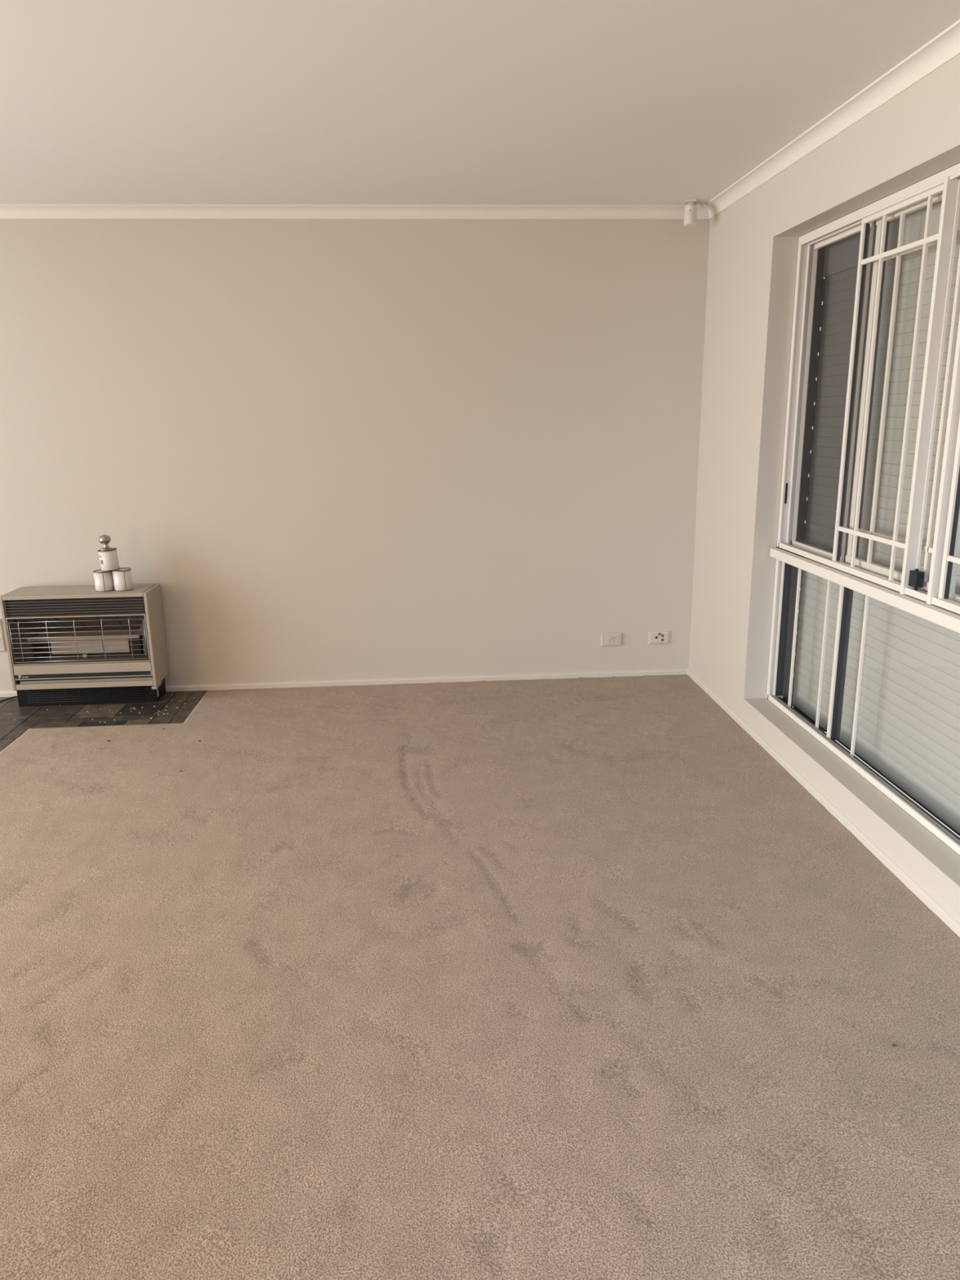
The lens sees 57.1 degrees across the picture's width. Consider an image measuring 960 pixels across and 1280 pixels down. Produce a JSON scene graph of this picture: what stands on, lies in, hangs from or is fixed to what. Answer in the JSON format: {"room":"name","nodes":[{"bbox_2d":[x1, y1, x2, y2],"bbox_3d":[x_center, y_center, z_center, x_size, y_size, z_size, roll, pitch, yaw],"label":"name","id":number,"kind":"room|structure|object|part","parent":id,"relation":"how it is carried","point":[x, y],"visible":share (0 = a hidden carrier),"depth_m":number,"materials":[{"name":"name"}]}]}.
{"room":"empty living room","nodes":[
{"label":"empty living room","id":0,"kind":"room"},
{"bbox_2d":[0,218,710,691],"bbox_3d":[-1.681,-0.895,4.523,5.879,2.510,0.100,-2,14,-4],"label":"wall","id":1,"kind":"structure","parent":0,"point":[332,449],"depth_m":4.50,"materials":[{"name":"paint"}]},
{"bbox_2d":[0,618,6,651],"bbox_3d":[-2.559,-0.024,4.625,0.118,0.176,0.013,-2,14,-4],"label":"wall outlet","id":2,"kind":"object","parent":1,"relation":"attached to","point":[2,645],"visible":1,"depth_m":4.63,"materials":[{"name":"plastic"}]},
{"bbox_2d":[0,668,688,697],"bbox_3d":[-1.661,0.267,4.764,5.679,0.042,0.013,-2,14,-4],"label":"baseboard","id":3,"kind":"structure","parent":1,"relation":"attached to","point":[176,688],"depth_m":4.84,"materials":[{"name":"paint"}]},
{"bbox_2d":[0,204,709,218],"bbox_3d":[-1.692,-2.017,4.156,5.679,0.053,0.051,-2,14,-4],"label":"trim","id":4,"kind":"structure","parent":1,"relation":"attached to","point":[6,211],"depth_m":4.23,"materials":[{"name":"paint"}]},
{"bbox_2d":[600,631,621,645],"bbox_3d":[0.725,-0.003,4.863,0.114,0.074,0.018,-2,14,-4],"label":"wall outlet","id":5,"kind":"object","parent":1,"relation":"attached to","point":[606,638],"visible":1,"depth_m":4.86,"materials":[{"name":"plastic"}]},
{"bbox_2d":[604,634,618,644],"bbox_3d":[0.727,-0.003,4.860,0.076,0.054,0.002,-2,14,-4],"label":"socket","id":6,"kind":"object","parent":5,"relation":"attached to","point":[609,638],"depth_m":4.86,"materials":[{"name":"plastic"}]},
{"bbox_2d":[648,631,669,644],"bbox_3d":[0.990,-0.012,4.882,0.116,0.070,0.015,-2,14,-4],"label":"outlet","id":7,"kind":"object","parent":1,"relation":"attached to","point":[659,637],"visible":1,"depth_m":4.88,"materials":[{"name":"beige plastic"}]},
{"bbox_2d":[0,674,959,1279],"bbox_3d":[-1.416,1.152,1.363,5.879,0.020,7.259,-2,14,-4],"label":"floor","id":8,"kind":"structure","parent":0,"point":[556,979],"depth_m":2.21,"materials":[{"name":"carpet"}]},
{"bbox_2d":[0,0,959,204],"bbox_3d":[-1.349,-1.201,0.764,6.079,0.050,7.259,-2,14,-4],"label":"ceiling","id":9,"kind":"structure","parent":0,"point":[186,102],"depth_m":2.73,"materials":[{"name":"paint"}]},
{"bbox_2d":[684,199,703,227],"bbox_3d":[1.023,-2.048,4.252,0.069,0.114,0.151,7,17,29],"label":"sensor","id":10,"kind":"object","parent":9,"relation":"attached to","point":[691,209],"visible":1,"depth_m":4.20,"materials":[{"name":"plastic"}]},
{"bbox_2d":[688,53,959,921],"bbox_3d":[1.456,-0.082,1.201,0.106,2.510,7.159,-2,14,-4],"label":"wall","id":11,"kind":"structure","parent":0,"point":[913,136],"depth_m":3.85,"materials":[{"name":"paint"}]},
{"bbox_2d":[686,668,959,937],"bbox_3d":[1.409,1.055,1.541,0.013,0.042,7.059,-2,14,-4],"label":"baseboard","id":12,"kind":"structure","parent":11,"relation":"attached to","point":[917,889],"depth_m":3.12,"materials":[{"name":"paint"}]},
{"bbox_2d":[703,19,959,218],"bbox_3d":[1.359,-1.234,0.950,0.051,0.053,7.059,-2,14,-4],"label":"trim","id":13,"kind":"structure","parent":11,"relation":"attached to","point":[945,46],"depth_m":2.90,"materials":[{"name":"paint"}]},
{"bbox_2d":[744,163,959,886],"bbox_3d":[1.397,-0.366,2.601,0.179,1.986,2.614,-2,14,-4],"label":"window","id":14,"kind":"structure","parent":11,"relation":"in","point":[944,186],"depth_m":3.12,"materials":[{"name":"metal"}]},
{"bbox_2d":[795,523,833,548],"bbox_3d":[1.407,-0.440,3.717,0.001,0.088,0.354,-2,14,-4],"label":"cobweb","id":15,"kind":"object","parent":14,"relation":"attached to","point":[807,523],"visible":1,"depth_m":3.66,"materials":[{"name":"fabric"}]},
{"bbox_2d":[791,569,839,733],"bbox_3d":[1.482,0.041,3.882,0.026,0.648,0.374,-2,14,-4],"label":"roller shutter","id":16,"kind":"object","parent":14,"relation":"attached to","point":[813,591],"depth_m":3.91,"materials":[{"name":"metal"}]},
{"bbox_2d":[802,232,860,552],"bbox_3d":[1.464,-0.998,3.668,0.026,1.232,0.304,-2,14,-4],"label":"roller shutter","id":17,"kind":"object","parent":14,"relation":"attached to","point":[841,257],"depth_m":3.68,"materials":[{"name":"metal"}]},
{"bbox_3d":[1.372,0.596,2.847,0.104,0.001,2.614,-2,14,-4],"label":"sill","id":18,"kind":"part","parent":14,"relation":"part of","materials":[{"name":"paint"}]},
{"bbox_2d":[860,257,896,530],"bbox_3d":[1.492,-0.895,3.281,0.026,0.970,0.071,-2,14,-4],"label":"roller shutter","id":19,"kind":"object","parent":14,"relation":"attached to","point":[889,277],"depth_m":3.30,"materials":[{"name":"metal"}]},
{"bbox_3d":[1.388,-0.829,3.023,0.018,1.245,0.530,-2,14,-4],"label":"sliding sash","id":20,"kind":"part","parent":14,"relation":"part of","materials":[{"name":"white metal"}]},
{"bbox_3d":[1.431,-0.815,2.947,0.022,1.222,0.700,-2,14,-4],"label":"fixed sash","id":21,"kind":"part","parent":14,"relation":"part of","materials":[{"name":"white metal"}]},
{"bbox_2d":[874,248,922,537],"bbox_3d":[1.501,-0.861,3.148,0.026,0.971,0.135,-2,14,-4],"label":"roller shutter","id":22,"kind":"object","parent":14,"relation":"attached to","point":[910,264],"depth_m":3.16,"materials":[{"name":"metal"}]},
{"bbox_2d":[836,590,959,835],"bbox_3d":[1.531,0.216,3.192,0.026,0.644,0.860,-2,14,-4],"label":"roller shutter","id":23,"kind":"object","parent":14,"relation":"attached to","point":[908,737],"depth_m":3.16,"materials":[{"name":"metal"}]},
{"bbox_3d":[1.578,0.675,2.766,0.013,0.028,2.892,-2,14,-4],"label":"foot rail","id":24,"kind":"part","parent":23,"relation":"part of","materials":[{"name":"metal"}]},
{"bbox_2d":[897,244,937,540],"bbox_3d":[1.510,-0.829,3.027,0.026,0.971,0.054,-2,14,-4],"label":"roller shutter","id":25,"kind":"object","parent":14,"relation":"attached to","point":[931,251],"depth_m":3.04,"materials":[{"name":"metal"}]},
{"bbox_3d":[1.447,-0.620,2.208,0.018,1.245,0.777,-2,14,-4],"label":"sliding sash","id":26,"kind":"part","parent":14,"relation":"part of","materials":[{"name":"white metal"}]},
{"bbox_2d":[765,223,958,854],"bbox_3d":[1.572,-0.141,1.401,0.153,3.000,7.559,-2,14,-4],"label":"window frame","id":27,"kind":"structure","parent":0,"point":[819,284],"depth_m":3.88,"materials":[{"name":"paint"}]},
{"bbox_3d":[-1.416,1.185,1.371,5.879,0.047,7.259,-2,14,-4],"label":"floor slab","id":28,"kind":"structure","parent":0,"visible":0},
{"bbox_2d":[0,690,207,751],"bbox_3d":[-2.128,0.502,3.939,1.424,0.012,1.654,-2,14,-4],"label":"slate hearth","id":29,"kind":"object","parent":28,"relation":"on","point":[176,712],"visible":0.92,"depth_m":4.41,"materials":[{"name":"grey stone"}]},
{"bbox_2d":[0,696,17,702],"bbox_3d":[-2.831,0.357,4.476,0.912,0.020,0.376,-2,14,-4],"label":"power cable","id":30,"kind":"object","parent":29,"relation":"on","point":[12,696],"visible":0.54,"depth_m":4.65,"materials":[{"name":"black plastic"}]},
{"bbox_2d":[0,583,169,706],"bbox_3d":[-2.020,0.032,4.541,0.725,0.594,0.250,-2,14,-4],"label":"heater","id":31,"kind":"object","parent":29,"relation":"on","point":[68,645],"visible":1,"depth_m":4.47,"materials":[{"name":"beige metal"}]},
{"bbox_2d":[3,596,145,617],"bbox_3d":[-2.009,-0.165,4.386,0.675,0.086,0.030,-2,14,-4],"label":"grille","id":32,"kind":"object","parent":31,"relation":"attached to","point":[13,606],"depth_m":4.38,"materials":[{"name":"black metal"}]},
{"bbox_3d":[-2.006,-0.001,4.415,0.673,0.246,0.009,-2,14,-4],"label":"guard frame","id":33,"kind":"part","parent":31,"relation":"part of","materials":[{"name":"silver metal"}]},
{"bbox_3d":[-2.017,-0.256,4.473,0.667,0.002,0.227,-2,14,-4],"label":"panel","id":34,"kind":"part","parent":31,"relation":"part of","materials":[{"name":"beige metal"}]},
{"bbox_3d":[-2.005,0.154,4.465,0.675,0.075,0.028,-2,14,-4],"label":"panel","id":35,"kind":"part","parent":31,"relation":"part of","materials":[{"name":"beige metal"}]},
{"bbox_2d":[93,569,114,591],"bbox_3d":[-1.888,-0.299,4.428,0.091,0.100,0.091,-2,14,-4],"label":"tin","id":36,"kind":"object","parent":31,"relation":"on","point":[104,580],"visible":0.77,"depth_m":4.40,"materials":[{"name":"white metal"}]},
{"bbox_2d":[97,547,119,571],"bbox_3d":[-1.852,-0.402,4.404,0.096,0.108,0.091,-5,15,-15],"label":"tin","id":37,"kind":"object","parent":36,"relation":"on","point":[108,559],"visible":0.85,"depth_m":4.37,"materials":[{"name":"white metal"}]},
{"bbox_2d":[98,533,113,551],"bbox_3d":[-1.859,-0.486,4.382,0.064,0.080,0.064,12,19,40],"label":"finial","id":38,"kind":"object","parent":37,"relation":"on","point":[104,540],"visible":1,"depth_m":4.37,"materials":[{"name":"silver metal"}]},
{"bbox_2d":[111,567,133,591],"bbox_3d":[-1.796,-0.304,4.435,0.091,0.104,0.091,-2,14,-4],"label":"tin","id":39,"kind":"object","parent":31,"relation":"on","point":[122,580],"visible":0.95,"depth_m":4.40,"materials":[{"name":"white metal"}]},
{"bbox_3d":[-1.797,-0.351,4.423,0.082,0.002,0.082,-2,14,-4],"label":"lid","id":40,"kind":"part","parent":39,"relation":"part of","materials":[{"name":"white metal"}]}
]}

